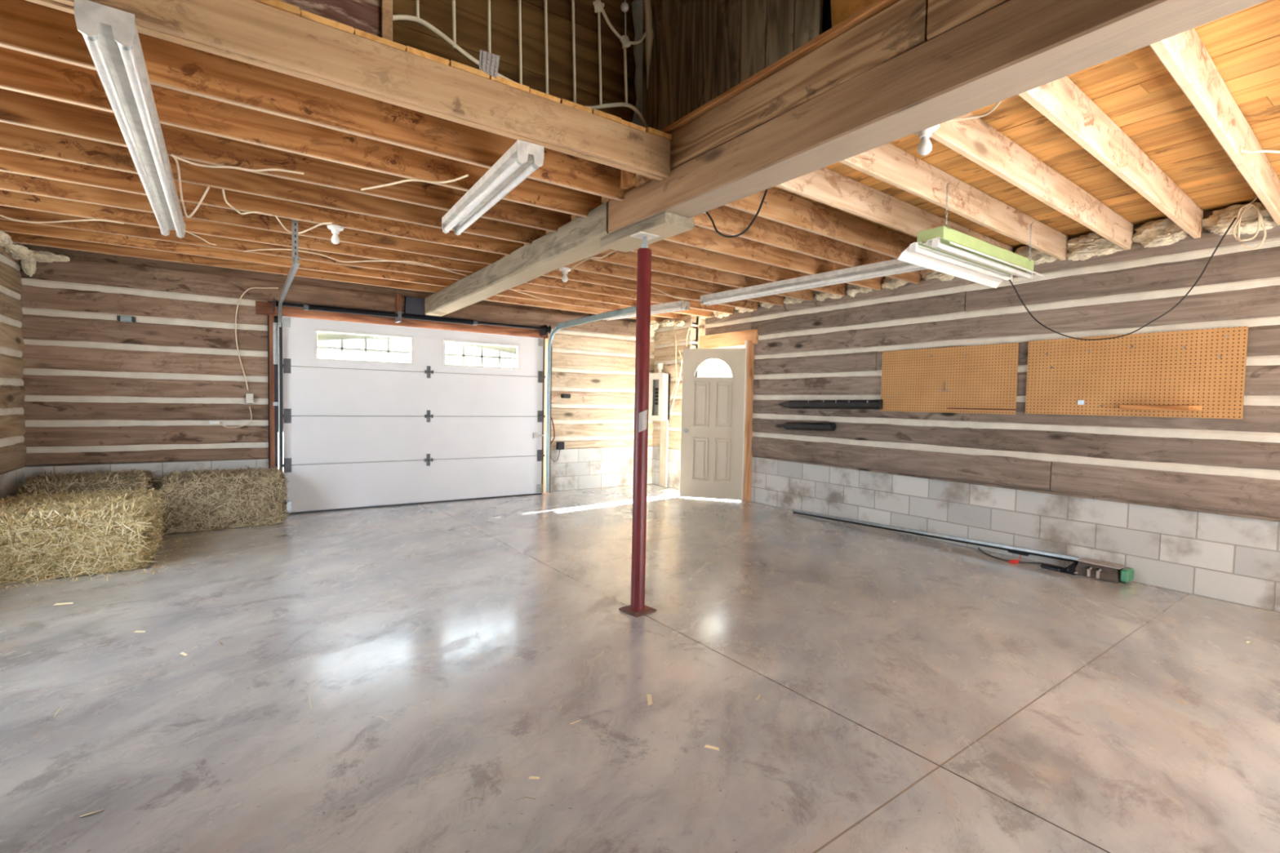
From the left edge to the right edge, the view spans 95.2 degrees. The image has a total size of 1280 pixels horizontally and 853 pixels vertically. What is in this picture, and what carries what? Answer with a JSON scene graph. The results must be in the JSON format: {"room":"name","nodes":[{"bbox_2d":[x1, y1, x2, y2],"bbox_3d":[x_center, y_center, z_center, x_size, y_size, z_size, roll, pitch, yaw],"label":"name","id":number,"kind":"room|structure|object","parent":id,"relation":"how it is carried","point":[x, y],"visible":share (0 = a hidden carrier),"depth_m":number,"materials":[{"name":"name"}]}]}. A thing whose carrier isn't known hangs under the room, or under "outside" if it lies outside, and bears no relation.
{"room":"garage","nodes":[
{"label":"garage","id":0,"kind":"room"},
{"bbox_2d":[0,245,26,501],"bbox_3d":[-3.135,-0.108,1.461,0.256,2.610,9.750,-1,3,-34],"label":"wall","id":1,"kind":"structure","parent":0,"point":[12,390],"depth_m":5.09,"materials":[{"name":"beige wood"}]},
{"bbox_2d":[0,231,70,276],"bbox_3d":[-5.246,-1.469,5.022,0.366,0.261,0.968,-1,3,-34],"label":"insulation","id":2,"kind":"object","parent":1,"relation":"attached to","point":[28,258],"visible":0.99,"depth_m":5.25,"materials":[{"name":"fabric"}]},
{"bbox_2d":[18,258,655,507],"bbox_3d":[-2.790,-0.341,7.483,7.420,2.582,0.256,-1,3,-34],"label":"wall","id":3,"kind":"structure","parent":0,"point":[103,393],"depth_m":6.03,"materials":[{"name":"brown wood"}]},
{"bbox_2d":[116,315,136,322],"bbox_3d":[-5.037,-1.055,5.737,0.134,0.060,0.065,-1,3,-34],"label":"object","id":4,"kind":"object","parent":3,"relation":"attached to","point":[120,318],"visible":1,"depth_m":5.72,"materials":[{"name":"black plastic"}]},
{"bbox_2d":[235,287,278,390],"bbox_3d":[-4.151,-0.957,6.343,0.398,1.139,0.012,-1,3,-34],"label":"cable","id":5,"kind":"object","parent":3,"relation":"attached to","point":[251,287],"visible":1,"depth_m":6.26,"materials":[{"name":"plastic"}]},
{"bbox_2d":[268,315,275,467],"bbox_3d":[-4.051,-0.123,6.439,0.044,2.185,0.110,-1,3,-34],"label":"trim","id":6,"kind":"structure","parent":3,"relation":"attached to","point":[271,317],"depth_m":6.38,"materials":[{"name":"orange wood"}]},
{"bbox_2d":[17,243,635,320],"bbox_3d":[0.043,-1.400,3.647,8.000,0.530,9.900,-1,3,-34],"label":"wooden beam","id":7,"kind":"structure","parent":3,"relation":"attached to","point":[72,254],"depth_m":6.43,"materials":[{"name":"brown wood"}]},
{"bbox_2d":[255,301,546,338],"bbox_3d":[-2.735,-1.297,7.278,3.425,0.140,0.040,-1,3,-34],"label":"trim","id":8,"kind":"structure","parent":3,"relation":"attached to","point":[262,308],"depth_m":7.05,"materials":[{"name":"orange wood"}]},
{"bbox_2d":[267,301,547,492],"bbox_3d":[-2.730,-0.216,7.419,3.355,2.340,0.060,-1,3,-34],"label":"trim","id":9,"kind":"structure","parent":3,"relation":"attached to","point":[276,366],"depth_m":6.50,"materials":[{"name":"wood"}]},
{"bbox_2d":[273,297,551,336],"bbox_3d":[-2.609,-1.316,7.202,3.227,0.140,0.215,-1,3,-34],"label":"spring","id":10,"kind":"object","parent":3,"relation":"attached to","point":[544,329],"visible":1,"depth_m":6.95,"materials":[{"name":"metal"}]},
{"bbox_2d":[281,315,546,514],"bbox_3d":[-2.637,-0.126,7.284,3.150,2.175,0.096,-1,3,-34],"label":"door","id":11,"kind":"structure","parent":3,"relation":"in","point":[357,433],"depth_m":7.14,"materials":[{"name":"white plastic"}]},
{"bbox_2d":[317,331,410,361],"bbox_3d":[-3.225,-0.923,6.875,1.002,0.298,0.010,-1,3,-34],"label":"window","id":12,"kind":"structure","parent":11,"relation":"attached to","point":[322,336],"depth_m":6.81,"materials":[{"name":"white glass"}]},
{"bbox_2d":[445,342,516,367],"bbox_3d":[-2.072,-0.933,7.660,0.964,0.284,0.010,-1,3,-34],"label":"window","id":13,"kind":"structure","parent":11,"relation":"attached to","point":[509,349],"depth_m":7.69,"materials":[{"name":"white glass"}]},
{"bbox_2d":[404,296,425,315],"bbox_3d":[-2.780,-1.481,7.231,0.230,0.220,0.040,-1,3,-34],"label":"board","id":14,"kind":"object","parent":3,"relation":"attached to","point":[414,305],"visible":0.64,"depth_m":7.21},
{"bbox_2d":[424,200,609,316],"bbox_3d":[-1.374,-1.425,5.620,0.239,0.220,4.329,-1,2,-35],"label":"beam","id":15,"kind":"structure","parent":3,"relation":"attached to","point":[579,239],"depth_m":4.83,"materials":[{"name":"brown wood"}]},
{"bbox_2d":[542,337,551,493],"bbox_3d":[-1.319,-0.149,8.301,0.060,2.185,0.100,-1,3,-34],"label":"trim","id":16,"kind":"structure","parent":3,"relation":"attached to","point":[546,341],"depth_m":8.28,"materials":[{"name":"brown wood"}]},
{"bbox_2d":[392,0,636,123],"bbox_3d":[-1.630,-2.787,2.665,3.950,2.280,0.050,-1,3,-34],"label":"railing","id":17,"kind":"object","parent":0,"point":[471,15],"depth_m":3.39,"materials":[{"name":"white metal"}]},
{"bbox_2d":[0,484,1279,852],"bbox_3d":[0.386,1.270,3.181,8.600,0.150,11.500,-1,3,-34],"label":"floor","id":18,"kind":"structure","parent":0,"point":[877,723],"depth_m":2.64,"materials":[{"name":"concrete"}]},
{"bbox_2d":[0,494,162,585],"bbox_3d":[-4.222,0.795,4.280,1.132,0.526,0.671,-1,3,-35],"label":"hay bale","id":19,"kind":"object","parent":18,"relation":"on","point":[44,542],"visible":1,"depth_m":4.16,"materials":[{"name":"plant"}]},
{"bbox_2d":[0,484,170,549],"bbox_3d":[-4.512,0.762,4.703,1.146,0.544,0.627,0,3,-33],"label":"hay bale","id":20,"kind":"object","parent":18,"relation":"on","point":[153,495],"visible":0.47,"depth_m":4.73,"materials":[{"name":"plant"}]},
{"bbox_2d":[13,467,159,498],"bbox_3d":[-5.035,0.685,5.372,1.012,0.621,0.677,-1,3,-36],"label":"hay bale","id":21,"kind":"object","parent":18,"relation":"on","point":[54,482],"visible":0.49,"depth_m":5.21,"materials":[{"name":"plant"}]},
{"bbox_2d":[154,464,293,533],"bbox_3d":[-4.149,0.683,5.877,1.171,0.617,0.653,-1,3,-34],"label":"hay bale","id":22,"kind":"object","parent":18,"relation":"on","point":[197,500],"visible":0.97,"depth_m":5.69,"materials":[{"name":"plant"}]},
{"bbox_2d":[272,219,299,471],"bbox_3d":[-3.239,-0.298,5.332,0.084,2.660,2.534,-1,3,-34],"label":"door track","id":23,"kind":"object","parent":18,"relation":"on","point":[277,326],"visible":0.86,"depth_m":6.30,"materials":[{"name":"metal"}]},
{"bbox_2d":[0,513,1019,800],"bbox_3d":[-1.636,1.099,4.046,5.117,0.031,5.778,-1,3,-34],"label":"straw","id":24,"kind":"object","parent":18,"relation":"on","point":[566,513],"visible":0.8,"depth_m":4.18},
{"bbox_2d":[545,305,636,493],"bbox_3d":[-0.622,-0.337,7.205,0.100,2.640,2.384,-1,3,-34],"label":"door track","id":25,"kind":"object","parent":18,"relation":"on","point":[570,323],"visible":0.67,"depth_m":8.09,"materials":[{"name":"metal"}]},
{"bbox_2d":[618,231,659,617],"bbox_3d":[0.007,-0.006,3.651,0.170,2.344,0.170,-1,3,-42],"label":"support post","id":26,"kind":"object","parent":18,"relation":"on","point":[637,607],"visible":1,"depth_m":3.62,"materials":[{"name":"red metal"}]},
{"bbox_2d":[600,212,693,252],"bbox_3d":[0.027,-1.209,3.671,0.216,0.063,0.700,-1,3,-36],"label":"block","id":27,"kind":"object","parent":26,"relation":"on","point":[665,224],"visible":0.95,"depth_m":3.54,"materials":[{"name":"grey wood"}]},
{"bbox_2d":[608,0,1268,234],"bbox_3d":[1.328,-1.242,1.806,0.219,0.214,5.001,-1,3,-35],"label":"beam","id":28,"kind":"structure","parent":27,"relation":"on","point":[1014,47],"depth_m":2.09,"materials":[{"name":"brown wood"}]},
{"bbox_2d":[670,0,928,169],"bbox_3d":[0.595,-1.498,2.682,0.042,0.197,1.485,-1,3,-35],"label":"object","id":29,"kind":"structure","parent":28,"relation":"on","point":[901,27],"depth_m":2.47,"materials":[{"name":"brown wood"}]},
{"bbox_2d":[662,0,900,133],"bbox_3d":[1.423,-1.547,1.491,0.062,0.031,4.401,-1,3,-35],"label":"strip","id":30,"kind":"object","parent":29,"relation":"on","point":[877,6],"visible":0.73,"depth_m":2.54,"materials":[{"name":"brown wood"}]},
{"bbox_2d":[926,0,1008,40],"bbox_3d":[1.864,-1.397,0.889,0.043,0.197,2.897,-1,3,-35],"label":"plank","id":31,"kind":"object","parent":28,"relation":"on","point":[943,15],"visible":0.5,"depth_m":1.99,"materials":[{"name":"brown wood"}]},
{"bbox_2d":[54,600,1250,816],"bbox_3d":[-0.003,1.196,2.889,7.113,0.005,1.943,1,2,-4],"label":"chips","id":32,"kind":"object","parent":18,"relation":"on","point":[649,695],"visible":1,"depth_m":2.59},
{"bbox_2d":[792,509,1133,582],"bbox_3d":[2.867,1.073,5.831,0.408,0.129,3.249,-1,3,-34],"label":"pole","id":33,"kind":"object","parent":18,"relation":"on","point":[1109,571],"visible":1,"depth_m":4.94,"materials":[{"name":"metal"}]},
{"bbox_2d":[652,315,706,489],"bbox_3d":[0.660,-0.367,9.190,0.535,2.622,0.980,-1,3,-34],"label":"wall","id":34,"kind":"structure","parent":0,"point":[664,352],"depth_m":8.95,"materials":[{"name":"brown wood"}]},
{"bbox_2d":[648,363,670,486],"bbox_3d":[0.290,-0.031,9.149,0.138,1.920,0.380,-1,3,-34],"label":"electrical panel","id":35,"kind":"object","parent":34,"relation":"attached to","point":[660,382],"visible":1,"depth_m":9.08,"materials":[{"name":"white metal"}]},
{"bbox_2d":[649,319,685,339],"bbox_3d":[0.408,-1.512,8.962,0.789,0.302,0.288,3,3,35],"label":"insulation","id":36,"kind":"object","parent":34,"relation":"attached to","point":[654,325],"visible":0.87,"depth_m":8.93,"materials":[{"name":"fabric"}]},
{"bbox_2d":[642,0,822,131],"bbox_3d":[0.409,-2.719,3.163,0.020,2.180,1.463,-1,3,-34],"label":"wall","id":37,"kind":"structure","parent":0,"point":[701,50],"depth_m":3.20,"materials":[{"name":"brown wood"}]},
{"bbox_2d":[631,0,642,126],"bbox_3d":[-0.017,-2.289,3.684,0.081,0.772,0.030,-1,3,-34],"label":"strip","id":38,"kind":"object","parent":37,"relation":"attached to","point":[637,5],"visible":0.9,"depth_m":3.68,"materials":[{"name":"brown wood"}]},
{"bbox_2d":[253,0,1279,265],"bbox_3d":[0.386,-1.606,3.052,7.900,0.055,11.150,-1,3,-34],"label":"ceiling","id":39,"kind":"structure","parent":0,"point":[1135,90],"depth_m":3.04,"materials":[{"name":"brown wood"}]},
{"bbox_2d":[4,231,445,293],"bbox_3d":[-3.875,-1.679,5.966,3.780,0.203,0.042,-1,3,-34],"label":"joist","id":40,"kind":"object","parent":39,"relation":"attached to","point":[21,238],"visible":0.37,"depth_m":5.69,"materials":[{"name":"orange wood"}]},
{"bbox_2d":[0,219,458,287],"bbox_3d":[-3.616,-1.658,5.586,3.780,0.203,0.043,-1,3,-35],"label":"joist","id":41,"kind":"object","parent":39,"relation":"attached to","point":[10,226],"visible":0.43,"depth_m":5.33,"materials":[{"name":"orange wood"}]},
{"bbox_2d":[0,205,472,280],"bbox_3d":[-3.357,-1.637,5.207,3.780,0.202,0.044,-1,3,-34],"label":"joist","id":42,"kind":"object","parent":39,"relation":"attached to","point":[104,227],"visible":0.38,"depth_m":5.00,"materials":[{"name":"orange wood"}]},
{"bbox_2d":[0,189,488,273],"bbox_3d":[-3.098,-1.615,4.827,3.780,0.203,0.044,-1,3,-34],"label":"joist","id":43,"kind":"object","parent":39,"relation":"attached to","point":[7,198],"visible":0.49,"depth_m":4.67,"materials":[{"name":"orange wood"}]},
{"bbox_2d":[0,214,124,223],"bbox_3d":[-4.197,-1.506,4.292,0.787,0.012,0.155,1,2,-6],"label":"cable","id":44,"kind":"object","parent":43,"relation":"attached to","point":[0,215],"visible":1,"depth_m":4.28,"materials":[{"name":"plastic"}]},
{"bbox_2d":[243,248,552,302],"bbox_3d":[-2.011,-1.535,5.967,3.284,0.010,0.775,-1,3,-45],"label":"cable","id":45,"kind":"object","parent":43,"relation":"attached to","point":[259,249],"visible":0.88,"depth_m":5.36,"materials":[{"name":"plastic"}]},
{"bbox_2d":[0,171,505,264],"bbox_3d":[-2.839,-1.594,4.447,3.780,0.203,0.044,-1,3,-35],"label":"joist","id":46,"kind":"object","parent":39,"relation":"attached to","point":[12,182],"visible":0.52,"depth_m":4.31,"materials":[{"name":"orange wood"}]},
{"bbox_2d":[0,149,524,255],"bbox_3d":[-2.586,-1.574,4.076,3.780,0.202,0.042,-1,3,-35],"label":"joist","id":47,"kind":"object","parent":39,"relation":"attached to","point":[11,162],"visible":0.52,"depth_m":4.00,"materials":[{"name":"orange wood"}]},
{"bbox_2d":[74,0,185,238],"bbox_3d":[-2.576,-1.375,3.087,0.147,0.110,2.922,-1,3,-35],"label":"fluorescent light","id":48,"kind":"object","parent":47,"relation":"attached to","point":[110,35],"visible":1,"depth_m":2.33,"materials":[{"name":"white metal"}]},
{"bbox_2d":[222,188,271,216],"bbox_3d":[-2.645,-1.456,3.807,0.208,0.012,0.498,1,2,-1],"label":"cable","id":49,"kind":"object","parent":47,"relation":"attached to","point":[223,189],"visible":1,"depth_m":3.99,"materials":[{"name":"plastic"}]},
{"bbox_2d":[326,224,343,244],"bbox_3d":[-2.251,-1.412,4.324,0.114,0.128,0.114,-1,3,-34],"label":"bulb","id":50,"kind":"object","parent":47,"relation":"attached to","point":[335,229],"visible":1,"depth_m":4.30,"materials":[{"name":"glass"}]},
{"bbox_2d":[0,121,546,244],"bbox_3d":[-2.335,-1.554,3.708,3.780,0.203,0.043,-1,3,-35],"label":"joist","id":51,"kind":"object","parent":39,"relation":"attached to","point":[14,138],"visible":0.55,"depth_m":3.64,"materials":[{"name":"orange wood"}]},
{"bbox_2d":[0,88,571,232],"bbox_3d":[-2.085,-1.533,3.341,3.780,0.204,0.042,-1,3,-35],"label":"joist","id":52,"kind":"object","parent":39,"relation":"attached to","point":[18,108],"visible":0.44,"depth_m":3.28,"materials":[{"name":"orange wood"}]},
{"bbox_2d":[171,154,209,217],"bbox_3d":[-2.692,-1.415,3.536,0.152,0.081,1.059,-1,3,-34],"label":"cable","id":53,"kind":"object","parent":52,"relation":"hanging from","point":[172,155],"visible":0.98,"depth_m":3.55,"materials":[{"name":"plastic"}]},
{"bbox_2d":[170,154,304,174],"bbox_3d":[-2.188,-1.422,3.215,0.615,0.012,0.109,0,3,-20],"label":"cable","id":54,"kind":"object","parent":52,"relation":"attached to","point":[175,157],"visible":1,"depth_m":3.21,"materials":[{"name":"plastic"}]},
{"bbox_2d":[0,46,601,217],"bbox_3d":[-1.835,-1.513,2.974,3.780,0.204,0.042,-1,3,-34],"label":"joist","id":55,"kind":"object","parent":39,"relation":"attached to","point":[20,72],"visible":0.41,"depth_m":2.94,"materials":[{"name":"orange wood"}]},
{"bbox_2d":[360,174,468,191],"bbox_3d":[-1.317,-1.412,3.385,0.763,0.012,0.080,2,3,15],"label":"cable","id":56,"kind":"object","parent":55,"relation":"attached to","point":[465,175],"visible":1,"depth_m":3.37,"materials":[{"name":"plastic"}]},
{"bbox_2d":[0,0,635,201],"bbox_3d":[-1.596,-1.494,2.623,3.780,0.203,0.044,-1,3,-35],"label":"joist","id":57,"kind":"object","parent":39,"relation":"attached to","point":[27,27],"visible":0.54,"depth_m":2.63,"materials":[{"name":"orange wood"}]},
{"bbox_2d":[441,139,544,235],"bbox_3d":[-0.924,-1.361,3.469,0.136,0.105,1.473,0,3,-32],"label":"fluorescent light","id":58,"kind":"object","parent":57,"relation":"attached to","point":[523,158],"visible":1,"depth_m":3.22,"materials":[{"name":"white metal"}]},
{"bbox_2d":[279,0,381,37],"bbox_3d":[-1.631,-1.723,2.191,1.297,0.205,0.050,-1,3,-34],"label":"board","id":59,"kind":"object","parent":39,"relation":"on","point":[365,15],"visible":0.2,"depth_m":2.45,"materials":[{"name":"brown wood"}]},
{"bbox_2d":[24,0,671,181],"bbox_3d":[-1.378,-1.479,2.219,3.745,0.200,0.040,-1,3,-34],"label":"beam","id":60,"kind":"structure","parent":39,"relation":"attached to","point":[251,28],"depth_m":2.42,"materials":[{"name":"brown wood"}]},
{"bbox_2d":[381,0,392,41],"bbox_3d":[-1.080,-2.175,2.496,0.042,1.068,0.025,-1,3,-34],"label":"stud","id":61,"kind":"object","parent":39,"relation":"on","point":[386,5],"visible":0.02,"depth_m":2.50,"materials":[{"name":"brown wood"}]},
{"bbox_2d":[479,49,499,78],"bbox_3d":[-0.682,-1.645,2.655,0.096,0.105,0.009,-1,3,-34],"label":"plate","id":62,"kind":"object","parent":39,"relation":"attached to","point":[488,62],"visible":1,"depth_m":2.65,"materials":[{"name":"metal"}]},
{"bbox_2d":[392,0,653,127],"bbox_3d":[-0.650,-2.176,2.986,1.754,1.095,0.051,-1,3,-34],"label":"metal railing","id":63,"kind":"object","parent":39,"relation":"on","point":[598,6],"visible":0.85,"depth_m":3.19,"materials":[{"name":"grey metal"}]},
{"bbox_2d":[483,295,668,322],"bbox_3d":[-0.865,-1.717,8.243,3.564,0.202,0.043,-1,3,-37],"label":"joist","id":64,"kind":"object","parent":39,"relation":"attached to","point":[495,298],"visible":0.24,"depth_m":7.96,"materials":[{"name":"orange wood"}]},
{"bbox_2d":[494,288,688,319],"bbox_3d":[-0.617,-1.697,7.880,3.564,0.204,0.040,-1,3,-37],"label":"joist","id":65,"kind":"object","parent":39,"relation":"attached to","point":[508,293],"visible":0.31,"depth_m":7.66,"materials":[{"name":"orange wood"}]},
{"bbox_2d":[510,283,713,317],"bbox_3d":[-0.358,-1.676,7.501,3.564,0.203,0.043,-1,3,-37],"label":"joist","id":66,"kind":"object","parent":39,"relation":"attached to","point":[526,287],"visible":0.35,"depth_m":7.26,"materials":[{"name":"orange wood"}]},
{"bbox_2d":[620,169,635,190],"bbox_3d":[-0.069,-1.497,3.420,0.040,0.190,0.100,-1,3,-34],"label":"board","id":67,"kind":"object","parent":39,"relation":"attached to","point":[628,180],"visible":0.43,"depth_m":3.40,"materials":[{"name":"orange wood"}]},
{"bbox_2d":[524,275,734,314],"bbox_3d":[-0.100,-1.654,7.121,3.564,0.204,0.041,-1,3,-37],"label":"joist","id":68,"kind":"object","parent":39,"relation":"attached to","point":[544,281],"visible":0.41,"depth_m":6.93,"materials":[{"name":"orange wood"}]},
{"bbox_2d":[602,311,635,320],"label":"fluorescent light","id":69,"kind":"object","parent":68,"relation":"attached to","point":[633,314],"depth_m":7.99,"materials":[{"name":"white metal"}]},
{"bbox_2d":[650,300,689,315],"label":"fluorescent light","id":70,"kind":"object","parent":68,"relation":"attached to","point":[670,307],"depth_m":7.33,"materials":[{"name":"white metal"}]},
{"bbox_2d":[542,268,759,310],"bbox_3d":[0.159,-1.634,6.742,3.564,0.203,0.044,-1,3,-37],"label":"joist","id":71,"kind":"object","parent":39,"relation":"attached to","point":[573,275],"visible":0.36,"depth_m":6.51,"materials":[{"name":"orange wood"}]},
{"bbox_2d":[561,258,786,306],"bbox_3d":[0.418,-1.612,6.362,3.564,0.203,0.044,-1,3,-37],"label":"joist","id":72,"kind":"object","parent":39,"relation":"attached to","point":[589,265],"visible":0.34,"depth_m":6.22,"materials":[{"name":"orange wood"}]},
{"bbox_2d":[586,248,814,301],"bbox_3d":[0.672,-1.592,5.990,3.564,0.203,0.044,-1,3,-37],"label":"joist","id":73,"kind":"object","parent":39,"relation":"attached to","point":[629,259],"visible":0.4,"depth_m":5.87,"materials":[{"name":"orange wood"}]},
{"bbox_2d":[575,215,847,296],"bbox_3d":[0.930,-1.571,5.611,3.564,0.204,0.042,-1,3,-37],"label":"joist","id":74,"kind":"object","parent":39,"relation":"attached to","point":[664,249],"visible":0.38,"depth_m":5.51,"materials":[{"name":"orange wood"}]},
{"bbox_2d":[605,197,883,290],"bbox_3d":[1.184,-1.549,5.239,3.564,0.204,0.042,-1,3,-37],"label":"joist","id":75,"kind":"object","parent":39,"relation":"attached to","point":[700,237],"visible":0.38,"depth_m":5.11,"materials":[{"name":"orange wood"}]},
{"bbox_2d":[639,177,921,284],"bbox_3d":[1.426,-1.530,4.883,3.564,0.203,0.042,-1,3,-37],"label":"joist","id":76,"kind":"object","parent":39,"relation":"attached to","point":[726,220],"visible":0.54,"depth_m":4.70,"materials":[{"name":"orange wood"}]},
{"bbox_2d":[724,187,957,277],"bbox_3d":[1.665,-1.511,4.534,3.564,0.203,0.042,-1,3,-37],"label":"joist","id":77,"kind":"object","parent":39,"relation":"attached to","point":[778,206],"visible":0.58,"depth_m":4.26,"materials":[{"name":"orange wood"}]},
{"bbox_2d":[702,188,768,237],"bbox_3d":[0.536,-1.216,3.389,0.040,0.248,0.557,-1,3,-34],"label":"extension cord","id":78,"kind":"object","parent":77,"relation":"hanging from","point":[766,190],"visible":0.88,"depth_m":3.31,"materials":[{"name":"black plastic"}]},
{"bbox_2d":[700,258,928,306],"bbox_3d":[1.608,-1.410,5.773,0.147,0.105,2.758,-1,3,-38],"label":"fluorescent light","id":79,"kind":"object","parent":77,"relation":"attached to","point":[892,267],"visible":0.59,"depth_m":5.61,"materials":[{"name":"white metal"}]},
{"bbox_2d":[776,167,1012,252],"bbox_3d":[1.904,-1.491,4.182,3.564,0.204,0.043,-1,3,-37],"label":"joist","id":80,"kind":"object","parent":39,"relation":"attached to","point":[824,185],"visible":0.58,"depth_m":3.86,"materials":[{"name":"brown wood"}]},
{"bbox_2d":[839,142,1068,260],"bbox_3d":[2.146,-1.472,3.828,3.564,0.203,0.044,-1,3,-37],"label":"joist","id":81,"kind":"object","parent":39,"relation":"attached to","point":[888,163],"visible":0.8,"depth_m":3.68,"materials":[{"name":"brown wood"}]},
{"bbox_2d":[897,180,1236,340],"bbox_3d":[2.896,-1.070,3.899,2.164,0.869,1.242,-1,3,-36],"label":"light","id":82,"kind":"object","parent":81,"relation":"hanging from","point":[946,250],"depth_m":3.97,"materials":[{"name":"green metal"}]},
{"bbox_2d":[931,112,1133,249],"bbox_3d":[2.388,-1.452,3.473,3.564,0.204,0.042,-1,3,-37],"label":"joist","id":83,"kind":"object","parent":39,"relation":"attached to","point":[975,140],"visible":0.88,"depth_m":3.32,"materials":[{"name":"brown wood"}]},
{"bbox_2d":[914,124,939,155],"bbox_3d":[1.267,-1.271,2.599,0.114,0.128,0.114,-1,3,-34],"label":"bulb","id":84,"kind":"object","parent":83,"relation":"attached to","point":[925,146],"visible":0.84,"depth_m":2.58,"materials":[{"name":"glass"}]},
{"bbox_2d":[946,100,1002,121],"bbox_3d":[1.389,-1.321,2.476,0.276,0.012,0.107,3,3,42],"label":"cable","id":85,"kind":"object","parent":84,"relation":"attached to","point":[997,104],"visible":0.73,"depth_m":2.49,"materials":[{"name":"plastic"}]},
{"bbox_2d":[1018,75,1203,238],"bbox_3d":[2.613,-1.434,3.143,3.564,0.203,0.043,-1,3,-37],"label":"joist","id":86,"kind":"object","parent":39,"relation":"attached to","point":[1060,101],"visible":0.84,"depth_m":2.93,"materials":[{"name":"brown wood"}]},
{"bbox_2d":[1149,28,1279,225],"bbox_3d":[2.844,-1.415,2.804,3.564,0.204,0.042,-1,3,-37],"label":"joist","id":87,"kind":"object","parent":39,"relation":"attached to","point":[1184,56],"visible":0.9,"depth_m":2.53,"materials":[{"name":"brown wood"}]},
{"bbox_2d":[1240,149,1279,153],"bbox_3d":[3.007,-1.344,2.858,0.244,0.012,0.034,1,2,-6],"label":"cable","id":88,"kind":"object","parent":87,"relation":"attached to","point":[1242,150],"visible":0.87,"depth_m":2.85,"materials":[{"name":"plastic"}]},
{"bbox_2d":[1232,195,1266,249],"bbox_3d":[4.032,-1.354,3.865,0.036,0.374,0.159,-1,3,-34],"label":"coiled cable","id":89,"kind":"object","parent":39,"relation":"hanging from","point":[1248,206],"visible":0.98,"depth_m":3.87,"materials":[{"name":"beige plastic"}]},
{"bbox_2d":[822,0,831,33],"bbox_3d":[1.800,-2.614,1.203,0.030,2.170,6.600,-1,3,-34],"label":"wall","id":90,"kind":"structure","parent":0,"point":[827,19],"depth_m":2.61,"materials":[{"name":"metal"}]},
{"bbox_2d":[830,0,876,27],"bbox_3d":[2.225,-2.570,0.484,0.012,2.180,4.930,-1,3,-34],"label":"trim","id":91,"kind":"structure","parent":90,"relation":"attached to","point":[841,10],"depth_m":2.48,"materials":[{"name":"orange wood"}]},
{"bbox_2d":[705,225,1279,613],"bbox_3d":[3.471,-0.149,5.260,0.317,2.628,8.550,-1,3,-34],"label":"wall","id":92,"kind":"structure","parent":0,"point":[830,348],"depth_m":4.97,"materials":[{"name":"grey wood"}]},
{"bbox_2d":[680,348,745,500],"bbox_3d":[0.990,-0.038,8.009,0.856,2.050,0.172,2,3,16],"label":"door","id":93,"kind":"structure","parent":92,"relation":"in","point":[712,429],"depth_m":7.99,"materials":[{"name":"beige paint"}]},
{"bbox_2d":[703,340,746,501],"bbox_3d":[1.307,-0.091,8.368,0.415,2.165,0.970,-1,3,-34],"label":"trim","id":94,"kind":"structure","parent":92,"relation":"attached to","point":[708,364],"depth_m":8.64,"materials":[{"name":"white wood"}]},
{"bbox_2d":[699,328,758,348],"bbox_3d":[1.172,-1.226,8.334,0.055,0.192,1.370,-1,3,-34],"label":"trim","id":95,"kind":"structure","parent":92,"relation":"attached to","point":[736,338],"depth_m":8.19,"materials":[{"name":"brown wood"}]},
{"bbox_2d":[742,340,755,502],"bbox_3d":[1.481,-0.067,7.878,0.150,2.165,0.040,-1,3,-34],"label":"trim","id":96,"kind":"structure","parent":92,"relation":"attached to","point":[747,484],"depth_m":7.85,"materials":[{"name":"brown wood"}]},
{"bbox_2d":[780,422,835,431],"bbox_3d":[2.003,-0.004,7.059,0.088,0.116,0.797,-1,3,-34],"label":"trough","id":97,"kind":"object","parent":92,"relation":"attached to","point":[817,426],"visible":1,"depth_m":6.97,"materials":[{"name":"black metal"}]},
{"bbox_2d":[777,400,883,408],"bbox_3d":[2.163,-0.259,6.820,0.093,0.121,1.448,-1,3,-34],"label":"tool rack","id":98,"kind":"object","parent":92,"relation":"attached to","point":[795,404],"visible":1,"depth_m":6.69,"materials":[{"name":"metal"}]},
{"bbox_2d":[880,342,1018,414],"bbox_3d":[2.961,-0.453,5.707,0.026,0.633,1.320,-1,3,-34],"label":"pegboard","id":99,"kind":"object","parent":92,"relation":"attached to","point":[986,377],"visible":1,"depth_m":5.62,"materials":[{"name":"brown wood"}]},
{"bbox_2d":[700,201,1276,319],"bbox_3d":[2.536,-1.563,6.436,0.220,0.256,7.033,-1,3,-34],"label":"insulation","id":100,"kind":"object","parent":92,"relation":"attached to","point":[1165,232],"visible":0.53,"depth_m":4.51,"materials":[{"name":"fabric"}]},
{"bbox_2d":[774,457,1279,522],"bbox_3d":[3.232,0.537,5.383,0.105,0.023,5.200,-1,3,-34],"label":"trim","id":101,"kind":"structure","parent":92,"relation":"attached to","point":[1167,506],"depth_m":4.85,"materials":[{"name":"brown wood"}]},
{"bbox_2d":[1025,326,1248,418],"bbox_3d":[3.755,-0.397,4.543,0.026,0.630,1.340,-1,3,-34],"label":"pegboard","id":102,"kind":"object","parent":92,"relation":"attached to","point":[1157,370],"visible":0.95,"depth_m":4.43,"materials":[{"name":"brown wood"}]},
{"bbox_2d":[1120,404,1202,410],"bbox_3d":[3.827,-0.142,4.328,0.100,0.035,0.472,-1,3,-34],"label":"wooden shelf","id":103,"kind":"object","parent":102,"relation":"attached to","point":[1122,406],"visible":1,"depth_m":4.28,"materials":[{"name":"brown wood"}]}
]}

